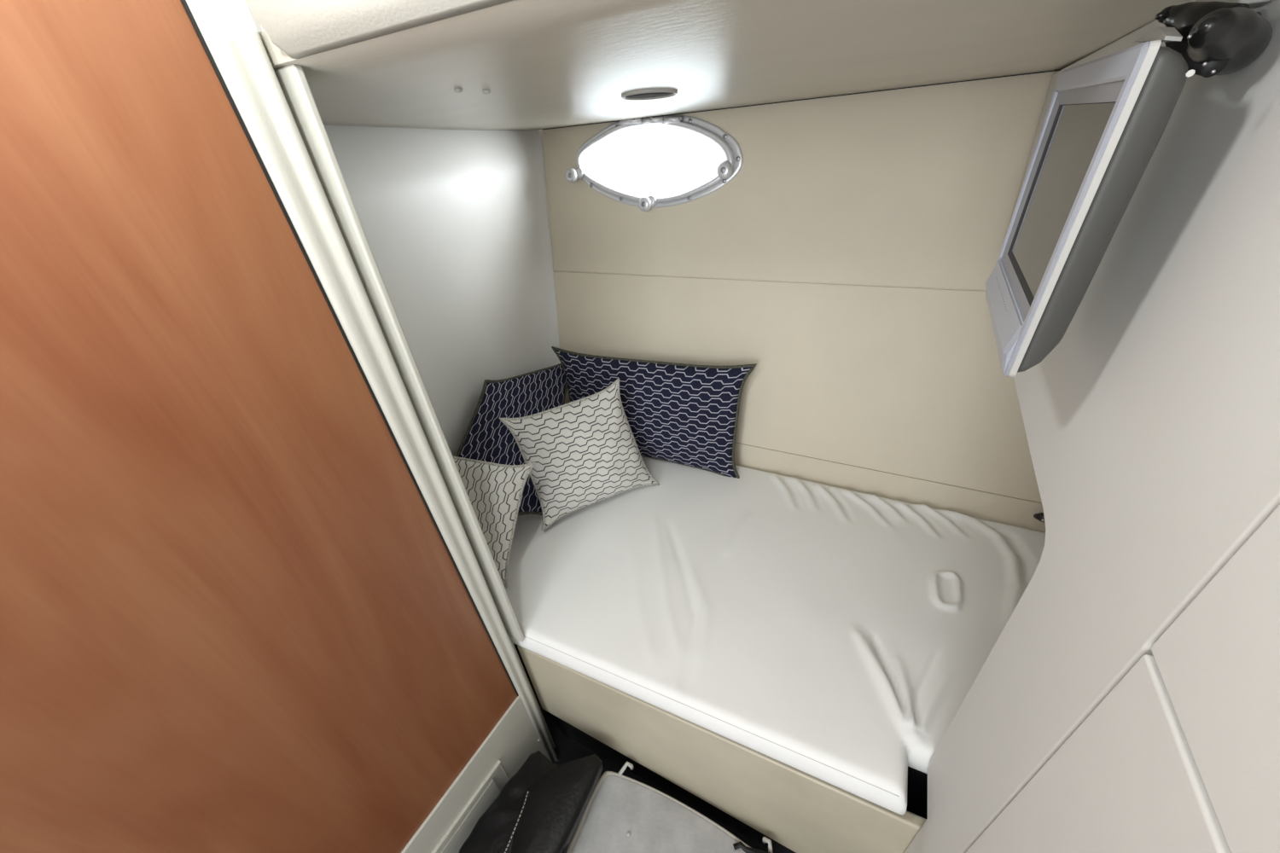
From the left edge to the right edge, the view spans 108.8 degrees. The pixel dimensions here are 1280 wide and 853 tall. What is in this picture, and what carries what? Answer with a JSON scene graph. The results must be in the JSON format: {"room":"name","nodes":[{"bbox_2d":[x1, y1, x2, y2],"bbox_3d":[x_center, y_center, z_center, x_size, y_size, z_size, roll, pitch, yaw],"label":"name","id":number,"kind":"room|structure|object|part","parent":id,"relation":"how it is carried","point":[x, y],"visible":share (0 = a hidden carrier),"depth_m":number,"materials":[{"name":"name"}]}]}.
{"room":"ship interior","nodes":[
{"label":"ship interior","id":0,"kind":"room"},
{"bbox_2d":[0,0,517,852],"bbox_3d":[-0.687,0.367,0.280,0.019,1.653,1.311,11,37,25],"label":"door","id":1,"kind":"structure","parent":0,"point":[235,617],"depth_m":0.51,"materials":[{"name":"brown wood"}]},
{"bbox_2d":[180,0,518,696],"bbox_3d":[-0.391,0.024,0.733,0.003,1.623,0.028,11,37,25],"label":"trim","id":2,"kind":"structure","parent":1,"relation":"attached to","point":[183,2],"depth_m":0.58,"materials":[{"name":"black"}]},
{"bbox_2d":[185,0,558,762],"bbox_3d":[-0.365,0.189,0.861,0.035,2.042,0.059,11,37,25],"label":"trim","id":3,"kind":"structure","parent":1,"relation":"attached to","point":[229,31],"depth_m":0.59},
{"bbox_2d":[431,760,509,852],"bbox_3d":[-0.530,1.163,0.908,0.008,0.503,0.847,11,37,25],"label":"trim","id":4,"kind":"structure","parent":1,"relation":"attached to","point":[491,792],"depth_m":1.08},
{"bbox_2d":[401,696,547,852],"bbox_3d":[-0.597,1.148,0.793,0.019,0.556,1.328,11,37,25],"label":"trim","id":5,"kind":"structure","parent":1,"relation":"attached to","point":[514,738],"depth_m":1.10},
{"bbox_2d":[245,2,555,748],"bbox_3d":[-0.546,0.130,0.982,0.418,2.042,0.017,11,37,25],"label":"wall","id":6,"kind":"structure","parent":0,"point":[257,24],"depth_m":1.21,"materials":[{"name":"white paint"}]},
{"bbox_2d":[273,64,524,642],"bbox_3d":[-0.356,0.051,0.816,0.068,1.096,0.011,11,37,25],"label":"trim","id":7,"kind":"structure","parent":6,"relation":"attached to","point":[292,79],"depth_m":0.66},
{"bbox_2d":[324,124,560,456],"bbox_3d":[-0.521,-0.141,1.352,0.082,1.330,1.082,12,37,26],"label":"wall","id":8,"kind":"structure","parent":0,"point":[455,224],"depth_m":1.28,"materials":[{"name":"paint"}]},
{"bbox_2d":[541,713,773,852],"bbox_3d":[0.100,1.237,1.082,2.185,0.028,2.470,11,37,25],"label":"floor","id":9,"kind":"structure","parent":0,"point":[567,749],"depth_m":1.42,"materials":[{"name":"black carpet"}]},
{"bbox_2d":[459,750,603,852],"bbox_3d":[-0.251,1.036,1.109,0.230,0.352,0.410,11,37,25],"label":"bag","id":10,"kind":"object","parent":9,"relation":"on","point":[541,808],"visible":0.99,"depth_m":1.05,"materials":[{"name":"fabric"}]},
{"bbox_2d":[566,762,772,852],"bbox_3d":[0.053,1.086,1.052,0.447,0.264,0.346,11,37,25],"label":"case","id":11,"kind":"object","parent":9,"relation":"on","point":[623,814],"visible":0.98,"depth_m":1.07,"materials":[{"name":"grey plastic"}]},
{"bbox_2d":[513,643,927,852],"bbox_3d":[0.326,0.656,1.359,1.786,0.601,0.758,11,37,25],"label":"bunk base","id":12,"kind":"object","parent":9,"relation":"on","point":[757,795],"visible":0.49,"depth_m":1.02,"materials":[{"name":"beige"}]},
{"bbox_2d":[504,456,1045,815],"bbox_3d":[0.289,0.382,1.186,1.758,0.152,0.768,11,37,25],"label":"mattress","id":13,"kind":"object","parent":12,"relation":"on","point":[837,637],"visible":0.57,"depth_m":1.06,"materials":[{"name":"grey fabric"}]},
{"bbox_2d":[452,455,535,588],"bbox_3d":[-0.415,0.228,1.158,0.317,0.346,0.160,0,33,10],"label":"pillow","id":14,"kind":"object","parent":13,"relation":"on","point":[494,491],"visible":0.48,"depth_m":1.13,"materials":[{"name":"white fabric"}]},
{"bbox_2d":[455,363,568,515],"bbox_3d":[-0.342,0.037,1.409,0.272,0.349,0.747,11,37,25],"label":"pillow","id":15,"kind":"object","parent":13,"relation":"on","point":[485,439],"visible":0.44,"depth_m":1.38,"materials":[{"name":"blue fabric"}]},
{"bbox_2d":[499,378,659,531],"bbox_3d":[-0.158,0.075,1.339,0.412,0.353,0.148,-17,34,-17],"label":"pillow","id":16,"kind":"object","parent":13,"relation":"on","point":[585,452],"visible":0.99,"depth_m":1.30,"materials":[{"name":"white fabric"}]},
{"bbox_2d":[551,346,756,478],"bbox_3d":[0.008,-0.048,1.497,0.701,0.379,0.123,10,36,23],"label":"pillow","id":17,"kind":"object","parent":13,"relation":"on","point":[683,414],"visible":0.73,"depth_m":1.42,"materials":[{"name":"blue fabric"}]},
{"bbox_2d":[258,0,1190,130],"bbox_3d":[0.239,-0.542,0.660,1.843,0.099,0.944,11,37,25],"label":"ceiling","id":18,"kind":"structure","parent":0,"point":[544,64],"depth_m":0.54,"materials":[{"name":"beige paint"}]},
{"bbox_2d":[244,0,512,58],"bbox_3d":[-0.030,-0.452,0.219,0.825,0.333,0.030,11,37,25],"label":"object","id":19,"kind":"structure","parent":18,"relation":"attached to","point":[300,28],"depth_m":0.42,"materials":[{"name":"white paint"}]},
{"bbox_2d":[453,87,462,93],"bbox_3d":[-0.259,-0.479,0.653,0.011,0.006,0.011,11,37,25],"label":"screw","id":20,"kind":"object","parent":18,"relation":"attached to","point":[456,90],"visible":1,"depth_m":0.65,"materials":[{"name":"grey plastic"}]},
{"bbox_2d":[482,89,490,94],"bbox_3d":[-0.226,-0.493,0.674,0.011,0.006,0.011,11,37,25],"label":"screw","id":21,"kind":"object","parent":18,"relation":"attached to","point":[485,91],"visible":1,"depth_m":0.67,"materials":[{"name":"grey plastic"}]},
{"bbox_2d":[621,88,677,100],"bbox_3d":[0.016,-0.575,0.793,0.099,0.012,0.094,11,37,25],"label":"recessed light","id":22,"kind":"object","parent":18,"relation":"in","point":[652,94],"visible":1,"depth_m":0.78,"materials":[{"name":"grey plastic"}]},
{"bbox_2d":[541,70,1058,533],"bbox_3d":[0.469,-0.227,1.284,1.843,1.285,0.228,11,37,25],"label":"wall","id":23,"kind":"structure","parent":0,"point":[852,250],"depth_m":1.20,"materials":[{"name":"beige plastic"}]},
{"bbox_2d":[565,115,743,211],"bbox_3d":[0.022,-0.731,1.279,0.536,0.232,0.088,11,37,25],"label":"window frame","id":24,"kind":"structure","parent":23,"relation":"in","point":[730,168],"depth_m":1.25,"materials":[{"name":"silver metal"}]},
{"bbox_3d":[-0.206,-0.754,1.377,0.039,0.040,0.022,11,37,25],"label":"latch knob","id":25,"kind":"part","parent":24,"relation":"part of","materials":[{"name":"silver metal"}]},
{"bbox_3d":[-0.186,-0.761,1.376,0.038,0.031,0.027,11,37,25],"label":"latch arm","id":26,"kind":"part","parent":24,"relation":"part of","materials":[{"name":"silver metal"}]},
{"bbox_3d":[0.014,-0.635,1.309,0.039,0.040,0.022,11,37,25],"label":"latch knob","id":27,"kind":"part","parent":24,"relation":"part of","materials":[{"name":"silver metal"}]},
{"bbox_3d":[0.030,-0.643,1.309,0.034,0.031,0.026,11,37,25],"label":"latch arm","id":28,"kind":"part","parent":24,"relation":"part of","materials":[{"name":"silver metal"}]},
{"bbox_3d":[0.213,-0.657,1.174,0.014,0.014,0.004,11,37,25],"label":"knob","id":29,"kind":"part","parent":24,"relation":"part of","materials":[{"name":"silver metal"}]},
{"bbox_3d":[0.218,-0.660,1.182,0.039,0.040,0.022,11,37,25],"label":"latch knob","id":30,"kind":"part","parent":24,"relation":"part of","materials":[{"name":"silver metal"}]},
{"bbox_2d":[542,69,1062,129],"bbox_3d":[0.496,-0.745,1.020,1.758,0.005,0.033,11,37,25],"label":"trim","id":31,"kind":"structure","parent":23,"relation":"attached to","point":[1060,69],"depth_m":1.02,"materials":[{"name":"black"}]},
{"bbox_2d":[1033,512,1044,522],"bbox_3d":[1.038,0.232,1.148,0.079,0.027,0.026,11,37,25],"label":"wall latch","id":32,"kind":"structure","parent":23,"relation":"attached to","point":[1039,516],"depth_m":1.16,"materials":[{"name":"black plastic"}]},
{"bbox_2d":[903,0,1279,852],"bbox_3d":[0.341,0.435,0.369,0.030,2.042,2.291,11,37,25],"label":"wall","id":33,"kind":"structure","parent":0,"point":[1128,701],"depth_m":0.35,"materials":[{"name":"white paint"}]},
{"bbox_2d":[1134,0,1272,77],"bbox_3d":[0.415,-0.277,0.324,0.083,0.048,0.145,11,37,25],"label":"wall mount","id":34,"kind":"object","parent":33,"relation":"attached to","point":[1214,37],"depth_m":0.32,"materials":[{"name":"black plastic"}]},
{"bbox_2d":[985,40,1195,377],"bbox_3d":[0.411,-0.203,0.451,0.046,0.259,0.261,11,37,25],"label":"television","id":35,"kind":"object","parent":34,"relation":"attached to","point":[1107,117],"visible":1,"depth_m":0.40,"materials":[{"name":"silver metal"}]},
{"bbox_3d":[0.402,-0.224,0.453,0.003,0.186,0.230,11,37,25],"label":"frame","id":36,"kind":"part","parent":35,"relation":"part of","materials":[{"name":"grey metal"}]},
{"bbox_3d":[0.386,-0.291,0.342,0.011,0.011,0.062,11,37,25],"label":"plate","id":37,"kind":"part","parent":34,"relation":"part of","materials":[{"name":"grey plastic"}]},
{"bbox_3d":[0.406,-0.295,0.338,0.025,0.032,0.058,-7,33,-1],"label":"arm","id":38,"kind":"part","parent":34,"relation":"part of","materials":[{"name":"black plastic"}]},
{"bbox_2d":[1195,0,1270,8],"bbox_3d":[0.471,-0.344,0.367,0.018,0.024,0.103,11,37,25],"label":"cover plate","id":39,"kind":"object","parent":33,"relation":"attached to","point":[1253,3],"visible":0.32,"depth_m":0.34,"materials":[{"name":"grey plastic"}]}
]}

